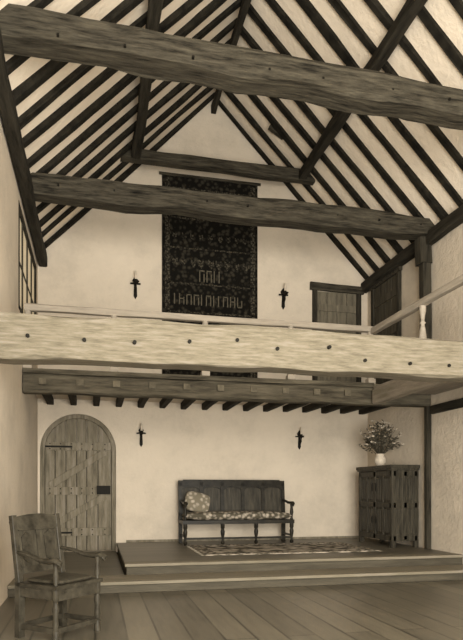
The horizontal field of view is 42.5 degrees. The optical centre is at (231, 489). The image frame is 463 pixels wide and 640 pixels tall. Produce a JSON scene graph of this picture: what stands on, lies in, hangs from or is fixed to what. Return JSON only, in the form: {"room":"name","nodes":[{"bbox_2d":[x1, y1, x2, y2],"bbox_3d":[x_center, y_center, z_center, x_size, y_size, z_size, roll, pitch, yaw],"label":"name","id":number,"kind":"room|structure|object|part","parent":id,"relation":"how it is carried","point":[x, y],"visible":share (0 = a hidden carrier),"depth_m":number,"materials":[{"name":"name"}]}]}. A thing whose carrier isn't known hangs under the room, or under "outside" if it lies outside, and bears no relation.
{"room":"medieval great hall","nodes":[
{"label":"medieval great hall","id":0,"kind":"room"},
{"bbox_2d":[0,114,37,605],"bbox_3d":[-1.924,-1.335,3.920,0.200,4.930,11.500,0,0,-13],"label":"wall","id":1,"kind":"structure","parent":0,"point":[18,410],"depth_m":6.48,"materials":[{"name":"paint"}]},
{"bbox_2d":[0,29,46,266],"bbox_3d":[-1.757,-3.668,4.004,0.152,0.188,11.390,0,0,-13],"label":"wall plate","id":2,"kind":"object","parent":1,"relation":"attached to","point":[8,111],"visible":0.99,"depth_m":6.45,"materials":[{"name":"brown wood"}]},
{"bbox_2d":[18,200,36,313],"bbox_3d":[-2.845,-2.840,8.222,0.085,1.300,2.200,0,0,-13],"label":"window","id":3,"kind":"structure","parent":1,"relation":"in","point":[27,269],"depth_m":7.99,"materials":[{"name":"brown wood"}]},
{"bbox_2d":[0,312,462,381],"bbox_3d":[0.720,-1.294,5.659,5.730,0.408,0.300,0,0,-13],"label":"beam","id":4,"kind":"structure","parent":1,"relation":"attached to","point":[25,339],"depth_m":5.35,"materials":[{"name":"brown wood"}]},
{"bbox_2d":[38,100,367,551],"bbox_3d":[-0.351,-2.825,10.332,6.130,7.910,0.300,0,0,-13],"label":"wall","id":5,"kind":"structure","parent":0,"point":[94,263],"depth_m":10.16,"materials":[{"name":"paint"}]},
{"bbox_2d":[40,414,115,550],"bbox_3d":[-2.505,-0.118,9.752,1.192,2.236,0.130,0,0,-13],"label":"door","id":6,"kind":"structure","parent":5,"relation":"in","point":[79,485],"depth_m":9.75,"materials":[{"name":"brown wood"}]},
{"bbox_2d":[130,271,140,298],"bbox_3d":[-1.578,-3.385,9.800,0.170,0.430,0.189,0,0,-13],"label":"wall sconce","id":7,"kind":"object","parent":5,"relation":"attached to","point":[135,280],"visible":1,"depth_m":9.84,"materials":[{"name":"metal"}]},
{"bbox_2d":[137,423,145,445],"bbox_3d":[-1.487,-0.908,9.830,0.153,0.387,0.170,0,0,-13],"label":"wall sconce","id":8,"kind":"object","parent":5,"relation":"attached to","point":[140,430],"visible":1,"depth_m":9.87,"materials":[{"name":"metal"}]},
{"bbox_2d":[159,171,260,377],"bbox_3d":[-0.352,-3.431,10.139,1.760,3.778,0.033,0,0,-13],"label":"tapestry","id":9,"kind":"object","parent":5,"relation":"attached to","point":[210,268],"depth_m":10.13,"materials":[{"name":"black fabric"}]},
{"bbox_2d":[126,536,366,542],"bbox_3d":[0.357,0.850,10.333,4.310,0.040,0.015,0,0,-13],"label":"baseboard","id":10,"kind":"structure","parent":5,"relation":"attached to","point":[320,537],"depth_m":10.29,"materials":[{"name":"brown wood"}]},
{"bbox_2d":[279,283,288,308],"bbox_3d":[0.928,-3.385,10.373,0.170,0.430,0.189,0,0,-13],"label":"wall sconce","id":11,"kind":"object","parent":5,"relation":"attached to","point":[284,293],"visible":1,"depth_m":10.43,"materials":[{"name":"metal"}]},
{"bbox_2d":[295,427,303,449],"bbox_3d":[1.218,-0.908,10.450,0.153,0.387,0.170,0,0,-13],"label":"wall sconce","id":12,"kind":"object","parent":5,"relation":"attached to","point":[300,436],"visible":1,"depth_m":10.51,"materials":[{"name":"metal"}]},
{"bbox_2d":[310,281,363,381],"bbox_3d":[1.892,-2.610,10.643,1.023,2.150,0.089,0,0,-13],"label":"door","id":13,"kind":"structure","parent":5,"relation":"in","point":[343,306],"depth_m":10.65,"materials":[{"name":"brown wood"}]},
{"bbox_2d":[35,384,387,414],"bbox_3d":[-0.083,-1.445,9.162,5.726,0.170,2.098,0,0,-13],"label":"floor","id":14,"kind":"structure","parent":0,"point":[163,402],"depth_m":9.77,"materials":[{"name":"brown wood"}]},
{"bbox_2d":[23,303,375,383],"bbox_3d":[-0.290,-1.956,8.120,4.850,0.842,0.110,0,0,-13],"label":"gallery railing","id":15,"kind":"object","parent":14,"relation":"attached to","point":[28,307],"visible":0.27,"depth_m":8.04,"materials":[{"name":"beige wood"}]},
{"bbox_3d":[-0.290,-1.956,8.120,4.850,0.842,0.110,0,0,-13],"label":"railing","id":16,"kind":"part","parent":15,"relation":"part of","materials":[{"name":"brown wood"}]},
{"bbox_2d":[414,236,431,338],"bbox_3d":[2.824,-2.618,8.754,0.212,2.155,0.200,0,0,-13],"label":"post","id":17,"kind":"object","parent":14,"relation":"on","point":[423,252],"visible":0.54,"depth_m":8.69,"materials":[{"name":"brown wood"}]},
{"bbox_2d":[22,368,430,406],"bbox_3d":[0.136,-1.380,8.209,5.710,0.309,0.243,0,0,-13],"label":"beam","id":18,"kind":"structure","parent":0,"point":[40,381],"depth_m":8.01,"materials":[{"name":"brown wood"}]},
{"bbox_2d":[0,0,462,275],"bbox_3d":[0.933,-5.207,4.728,6.330,3.383,11.800,0,0,-13],"label":"ceiling","id":19,"kind":"structure","parent":0,"point":[443,12],"depth_m":7.91,"materials":[{"name":"paint"}]},
{"bbox_2d":[361,242,414,292],"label":"wall plate","id":20,"kind":"object","parent":19,"relation":"attached to","point":[407,254],"depth_m":9.71,"materials":[{"name":"brown wood"}]},
{"bbox_2d":[0,3,462,129],"bbox_3d":[0.721,-3.872,5.653,5.835,0.338,0.316,0,0,-13],"label":"tie beam","id":21,"kind":"structure","parent":20,"relation":"on","point":[28,31],"depth_m":5.39,"materials":[{"name":"brown wood"}]},
{"bbox_2d":[31,172,433,239],"bbox_3d":[0.154,-3.833,8.130,5.830,0.325,0.310,0,0,-13],"label":"tie beam","id":22,"kind":"structure","parent":20,"relation":"on","point":[102,194],"depth_m":8.00,"materials":[{"name":"brown wood"}]},
{"bbox_2d":[0,580,462,639],"bbox_3d":[0.933,1.205,4.728,6.130,0.150,11.800,0,0,-13],"label":"floor","id":23,"kind":"structure","parent":0,"point":[426,610],"depth_m":5.44,"materials":[{"name":"brown wood"}]},
{"bbox_2d":[9,513,106,639],"bbox_3d":[-1.364,0.659,4.683,0.554,0.942,0.557,0,0,29],"label":"armchair","id":24,"kind":"object","parent":23,"relation":"on","point":[36,538],"visible":1,"depth_m":4.64,"materials":[{"name":"brown wood"}]},
{"bbox_2d":[7,538,462,596],"bbox_3d":[0.065,1.000,8.518,5.724,0.259,3.417,0,0,-13],"label":"raised platform","id":25,"kind":"structure","parent":23,"relation":"on","point":[136,566],"depth_m":7.39,"materials":[{"name":"brown wood"}]},
{"bbox_2d":[178,480,294,545],"bbox_3d":[0.078,0.349,9.736,1.830,1.042,0.659,0,0,-13],"label":"bench","id":26,"kind":"object","parent":25,"relation":"on","point":[222,502],"visible":1,"depth_m":9.85,"materials":[{"name":"brown wood"}]},
{"bbox_2d":[187,542,379,555],"bbox_3d":[0.718,0.862,8.823,2.600,0.014,1.400,0,0,-13],"label":"rug","id":27,"kind":"object","parent":25,"relation":"on","point":[318,547],"visible":1,"depth_m":8.73,"materials":[{"name":"fabric"}]},
{"bbox_2d":[356,465,419,547],"bbox_3d":[2.475,0.245,9.518,0.485,1.250,1.210,0,0,-13],"label":"cabinet","id":28,"kind":"object","parent":25,"relation":"on","point":[388,494],"visible":1,"depth_m":9.01,"materials":[{"name":"brown wood"}]},
{"bbox_2d":[357,420,403,465],"bbox_3d":[2.381,-0.764,9.645,0.699,0.768,0.698,0,0,-13],"label":"flower vase","id":29,"kind":"object","parent":28,"relation":"on","point":[381,440],"visible":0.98,"depth_m":9.58,"materials":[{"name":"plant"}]},
{"bbox_2d":[6,0,462,279],"bbox_3d":[0.935,-5.248,4.716,5.798,2.996,11.227,0,0,-13],"label":"rafters","id":30,"kind":"structure","parent":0,"point":[26,88],"depth_m":7.90,"materials":[{"name":"brown wood"}]},
{"bbox_2d":[131,0,163,158],"bbox_3d":[-0.273,-5.163,3.959,0.164,0.179,10.640,0,0,-13],"label":"purlin","id":31,"kind":"object","parent":30,"relation":"attached to","point":[154,10],"visible":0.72,"depth_m":7.69,"materials":[{"name":"brown wood"}]},
{"bbox_2d":[120,148,314,185],"bbox_3d":[-0.172,-5.196,9.553,3.170,0.199,0.200,0,0,-13],"label":"beam","id":32,"kind":"structure","parent":30,"relation":"attached to","point":[148,157],"depth_m":9.48,"materials":[{"name":"brown wood"}]},
{"bbox_2d":[211,0,250,113],"bbox_3d":[0.960,-6.510,4.626,0.100,0.173,11.390,0,0,-13],"label":"ridge beam","id":33,"kind":"structure","parent":30,"relation":"attached to","point":[245,4],"depth_m":8.39,"materials":[{"name":"brown wood"}]},
{"bbox_2d":[299,0,427,179],"bbox_3d":[2.353,-5.163,4.561,0.156,0.182,10.640,0,0,-13],"label":"purlin","id":34,"kind":"object","parent":30,"relation":"attached to","point":[410,9],"visible":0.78,"depth_m":7.08,"materials":[{"name":"brown wood"}]},
{"bbox_2d":[268,124,282,139],"bbox_3d":[1.062,-5.629,9.732,0.960,0.607,0.106,0,0,-13],"label":"brace","id":35,"kind":"object","parent":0,"point":[271,129],"depth_m":9.63,"materials":[{"name":"brown wood"}]},
{"bbox_2d":[368,223,462,554],"bbox_3d":[3.857,-1.335,5.243,0.200,4.930,11.500,0,0,-13],"label":"wall","id":36,"kind":"structure","parent":0,"point":[447,253],"depth_m":8.54,"materials":[{"name":"paint"}]},
{"bbox_2d":[369,266,401,383],"bbox_3d":[2.597,-2.607,10.084,0.089,2.144,1.082,0,0,-13],"label":"door","id":37,"kind":"structure","parent":36,"relation":"in","point":[386,294],"depth_m":9.99,"materials":[{"name":"brown wood"}]},
{"bbox_2d":[372,379,462,403],"bbox_3d":[2.737,-1.347,7.454,0.992,0.247,2.290,0,0,-13],"label":"beam","id":38,"kind":"structure","parent":36,"relation":"attached to","point":[393,389],"depth_m":7.91,"materials":[{"name":"brown wood"}]},
{"bbox_2d":[371,274,462,337],"bbox_3d":[2.322,-1.909,7.421,0.110,0.875,2.410,0,0,-13],"label":"gallery railing","id":39,"kind":"object","parent":38,"relation":"on","point":[420,304],"visible":0.7,"depth_m":7.28,"materials":[{"name":"brown wood"}]},
{"bbox_2d":[424,406,430,548],"bbox_3d":[2.894,-0.181,8.767,0.078,2.098,0.090,0,0,-13],"label":"wall post","id":40,"kind":"object","parent":36,"relation":"attached to","point":[427,409],"depth_m":8.73,"materials":[{"name":"brown wood"}]},
{"bbox_2d":[425,204,462,245],"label":"wall plate","id":41,"kind":"object","parent":36,"relation":"attached to","point":[442,228],"depth_m":8.21,"materials":[{"name":"brown wood"}]},
{"bbox_2d":[431,398,462,413],"bbox_3d":[3.203,-1.170,7.515,0.057,0.126,2.420,0,0,-13],"label":"beam","id":42,"kind":"structure","parent":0,"point":[458,403],"depth_m":8.27,"materials":[{"name":"brown wood"}]}
]}

